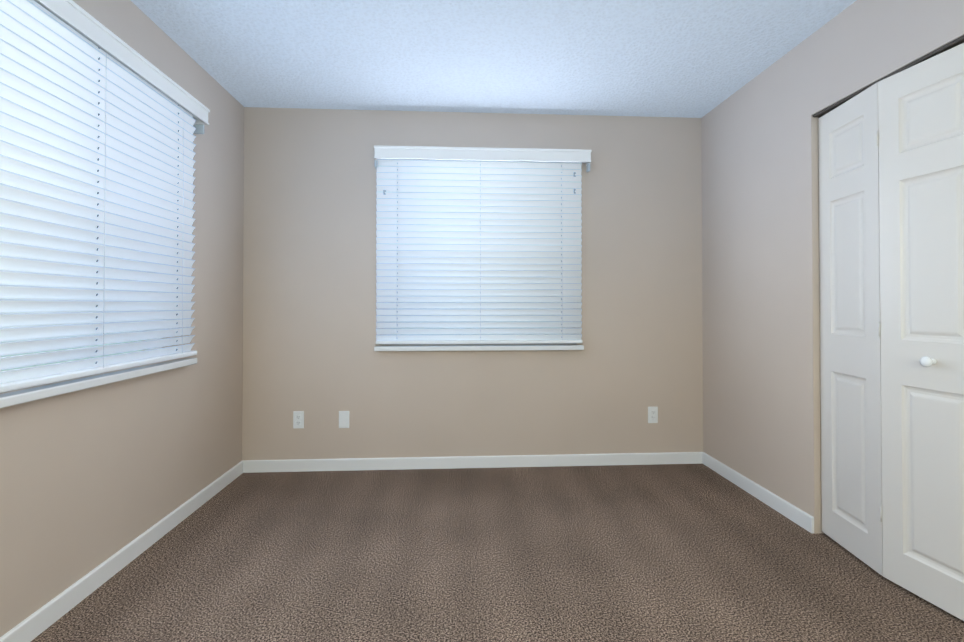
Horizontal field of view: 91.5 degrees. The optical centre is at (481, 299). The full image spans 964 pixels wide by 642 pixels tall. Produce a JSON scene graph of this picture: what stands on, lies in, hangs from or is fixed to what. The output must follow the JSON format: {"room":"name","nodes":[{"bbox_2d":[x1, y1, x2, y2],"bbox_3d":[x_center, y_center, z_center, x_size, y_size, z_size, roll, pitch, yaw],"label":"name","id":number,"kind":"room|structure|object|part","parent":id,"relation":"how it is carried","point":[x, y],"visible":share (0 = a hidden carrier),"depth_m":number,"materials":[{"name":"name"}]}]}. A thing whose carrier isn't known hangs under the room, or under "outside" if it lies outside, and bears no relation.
{"room":"empty bedroom","nodes":[
{"label":"empty bedroom","id":0,"kind":"room"},
{"bbox_2d":[0,0,243,636],"bbox_3d":[-1.579,-0.094,1.121,0.200,2.440,4.435,0,-1,-3],"label":"wall","id":1,"kind":"structure","parent":0,"point":[92,478],"depth_m":2.12,"materials":[{"name":"paint"}]},
{"bbox_2d":[0,0,196,392],"bbox_3d":[-1.554,-0.354,1.551,0.220,1.300,1.855,0,-1,-3],"label":"window blind","id":2,"kind":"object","parent":1,"relation":"in","point":[60,81],"depth_m":1.75,"materials":[{"name":"white plastic"}]},
{"bbox_3d":[-1.636,-0.346,1.544,0.006,1.240,1.745,0,-1,-3],"label":"glass","id":3,"kind":"part","parent":2,"relation":"part of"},
{"bbox_3d":[-1.629,-0.346,1.544,0.070,1.285,1.790,0,-1,-3],"label":"frame","id":4,"kind":"part","parent":2,"relation":"part of","materials":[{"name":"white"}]},
{"bbox_3d":[-1.471,0.270,1.549,0.054,0.024,1.855,0,-1,-3],"label":"left window blind bottom rail","id":5,"kind":"part","parent":2,"relation":"part of","materials":[{"name":"white plastic"}]},
{"bbox_2d":[0,358,196,407],"bbox_3d":[-1.525,0.312,1.543,0.158,0.032,1.870,0,-1,-3],"label":"window sill","id":6,"kind":"structure","parent":1,"relation":"attached to","point":[24,396],"depth_m":1.73,"materials":[{"name":"white painted wood"}]},
{"bbox_2d":[0,461,242,641],"bbox_3d":[-1.470,1.087,1.065,0.013,0.078,4.107,0,-1,-3],"label":"baseboard","id":7,"kind":"structure","parent":1,"relation":"attached to","point":[31,627],"depth_m":1.90,"materials":[{"name":"white wood"}]},
{"bbox_2d":[242,107,702,459],"bbox_3d":[0.392,-0.068,3.356,3.995,2.440,0.200,0,-1,-3],"label":"wall","id":8,"kind":"structure","parent":0,"point":[309,271],"depth_m":3.22,"materials":[{"name":"paint"}]},
{"bbox_2d":[293,411,303,428],"bbox_3d":[-1.230,0.808,3.148,0.070,0.115,0.008,0,-1,-3],"label":"electrical outlet","id":9,"kind":"object","parent":8,"relation":"attached to","point":[298,419],"visible":1,"depth_m":3.15,"materials":[{"name":"white plastic"}]},
{"bbox_2d":[339,411,348,427],"bbox_3d":[-0.929,0.810,3.166,0.070,0.115,0.007,0,-1,-3],"label":"electrical outlet plate","id":10,"kind":"object","parent":8,"relation":"attached to","point":[343,419],"visible":1,"depth_m":3.16,"materials":[{"name":"white plastic"}]},
{"bbox_2d":[242,452,702,472],"bbox_3d":[-0.018,1.112,3.212,3.160,0.078,0.013,0,-1,-3],"label":"baseboard","id":11,"kind":"structure","parent":8,"relation":"attached to","point":[350,464],"depth_m":3.20,"materials":[{"name":"white wood"}]},
{"bbox_2d":[374,345,583,350],"bbox_3d":[-0.015,0.332,3.249,1.420,0.032,0.158,0,-1,-3],"label":"window sill","id":12,"kind":"structure","parent":8,"relation":"attached to","point":[479,348],"depth_m":3.17,"materials":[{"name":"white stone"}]},
{"bbox_2d":[376,159,582,344],"bbox_3d":[-0.017,-0.334,3.285,1.400,1.301,0.220,0,-1,-3],"label":"window blind","id":13,"kind":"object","parent":8,"relation":"in","point":[428,248],"depth_m":3.20,"materials":[{"name":"white plastic"}]},
{"bbox_3d":[-0.012,0.289,3.195,1.400,0.024,0.054,0,-1,-3],"label":"back window blind bottom rail","id":14,"kind":"part","parent":13,"relation":"part of","materials":[{"name":"white plastic"}]},
{"bbox_2d":[648,407,657,422],"bbox_3d":[1.196,0.808,3.288,0.070,0.115,0.008,0,-1,-3],"label":"electrical outlet","id":15,"kind":"object","parent":8,"relation":"attached to","point":[652,414],"visible":1,"depth_m":3.29,"materials":[{"name":"white plastic"}]},
{"bbox_2d":[131,0,856,117],"bbox_3d":[0.415,-1.387,1.251,4.195,0.150,4.435,0,-1,-3],"label":"ceiling","id":16,"kind":"structure","parent":0,"point":[676,58],"depth_m":2.45,"materials":[{"name":"grey paint"}]},
{"bbox_2d":[31,464,963,641],"bbox_3d":[0.415,1.203,1.222,4.195,0.150,4.435,0,-1,-3],"label":"floor","id":17,"kind":"structure","parent":0,"point":[662,553],"depth_m":1.98,"materials":[{"name":"carpet"}]},
{"bbox_2d":[701,0,963,533],"bbox_3d":[1.738,-0.092,1.213,0.115,2.440,4.235,0,-1,-3],"label":"wall","id":18,"kind":"structure","parent":0,"point":[761,297],"depth_m":2.54,"materials":[{"name":"paint"}]},
{"bbox_2d":[702,452,813,532],"bbox_3d":[1.582,1.107,2.792,0.013,0.078,1.010,0,-1,-3],"label":"baseboard","id":19,"kind":"structure","parent":18,"relation":"attached to","point":[796,515],"depth_m":2.65,"materials":[{"name":"white wood"}]},
{"bbox_2d":[813,35,963,117],"bbox_3d":[1.720,-0.904,1.542,0.107,0.015,1.537,0,-1,-3],"label":"door track","id":20,"kind":"object","parent":18,"relation":"attached to","point":[944,48],"visible":0.4,"depth_m":1.83,"materials":[{"name":"grey metal"}]},
{"bbox_2d":[818,82,882,575],"bbox_3d":[1.654,0.118,2.104,0.035,2.012,0.378,0,-1,4],"label":"closet door leaf","id":21,"kind":"structure","parent":20,"relation":"hanging from","point":[850,375],"depth_m":2.08,"materials":[{"name":"white wood"}]},
{"bbox_2d":[876,43,963,620],"bbox_3d":[1.653,0.113,1.730,0.080,2.012,0.384,0,-1,-11],"label":"closet door leaf","id":22,"kind":"structure","parent":20,"relation":"hanging from","point":[921,159],"depth_m":1.76,"materials":[{"name":"white wood"}]},
{"bbox_3d":[1.619,0.107,1.915,0.007,1.590,0.007,0,-1,-3],"label":"closet door hinges","id":23,"kind":"part","parent":22,"relation":"part of","materials":[{"name":"white"}]},
{"bbox_3d":[1.636,0.228,1.723,0.045,0.039,0.039,0,-1,-11],"label":"knob","id":24,"kind":"part","parent":22,"relation":"part of","materials":[{"name":"white"}]},
{"bbox_3d":[-0.012,-1.008,3.212,1.400,0.043,0.054,0,-1,-3],"label":"blind headrail","id":25,"kind":"object","parent":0,"visible":0},
{"bbox_2d":[480,161,480,340],"bbox_3d":[-0.010,-0.356,3.177,0.002,1.277,0.002,0,-1,-3],"label":"blind cord","id":26,"kind":"object","parent":25,"relation":"hanging from","point":[480,266],"depth_m":3.18,"materials":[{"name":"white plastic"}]},
{"bbox_2d":[374,145,591,165],"bbox_3d":[0.012,-0.977,3.200,1.468,0.085,0.087,0,-1,-3],"label":"blind valance","id":27,"kind":"object","parent":25,"relation":"attached to","point":[481,154],"visible":0.94,"depth_m":3.16,"materials":[{"name":"white plastic"}]},
{"bbox_2d":[374,160,589,194],"bbox_3d":[0.011,-0.816,3.203,1.466,0.234,0.058,0,-1,-3],"label":"clips","id":28,"kind":"object","parent":27,"relation":"attached to","point":[587,169],"visible":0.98,"depth_m":3.21,"materials":[{"name":"white plastic"}]},
{"bbox_2d":[562,248,562,340],"bbox_3d":[0.549,-0.356,3.209,0.002,1.277,0.002,0,-1,-3],"label":"blind cord","id":29,"kind":"object","parent":25,"relation":"hanging from","point":[562,248],"depth_m":3.20,"materials":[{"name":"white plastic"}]},
{"bbox_3d":[-1.473,-1.027,1.564,0.054,0.043,1.855,0,-1,-3],"label":"blind headrail","id":30,"kind":"object","parent":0,"visible":0},
{"bbox_2d":[103,53,106,367],"bbox_3d":[-1.460,-0.372,1.819,0.002,1.277,0.002,0,-1,-3],"label":"blind cord","id":31,"kind":"object","parent":30,"relation":"hanging from","point":[104,228],"depth_m":1.82,"materials":[{"name":"white fabric"}]},
{"bbox_2d":[34,0,209,124],"bbox_3d":[-1.461,-0.996,1.582,0.087,0.085,1.928,0,-1,-3],"label":"blind valance","id":32,"kind":"object","parent":30,"relation":"attached to","point":[72,14],"visible":0.92,"depth_m":1.88,"materials":[{"name":"white plastic"}]},
{"bbox_2d":[194,125,203,133],"bbox_3d":[-1.526,-0.916,2.535,0.050,0.048,0.014,0,-1,-3],"label":"clip","id":33,"kind":"object","parent":32,"relation":"attached to","point":[199,129],"visible":0.94,"depth_m":2.52,"materials":[{"name":"white plastic"}]},
{"bbox_2d":[182,138,183,344],"bbox_3d":[-1.491,-0.366,2.345,0.002,1.277,0.002,0,-1,-3],"label":"blind cord","id":34,"kind":"object","parent":30,"relation":"hanging from","point":[183,138],"depth_m":2.34,"materials":[{"name":"white fabric"}]}
]}

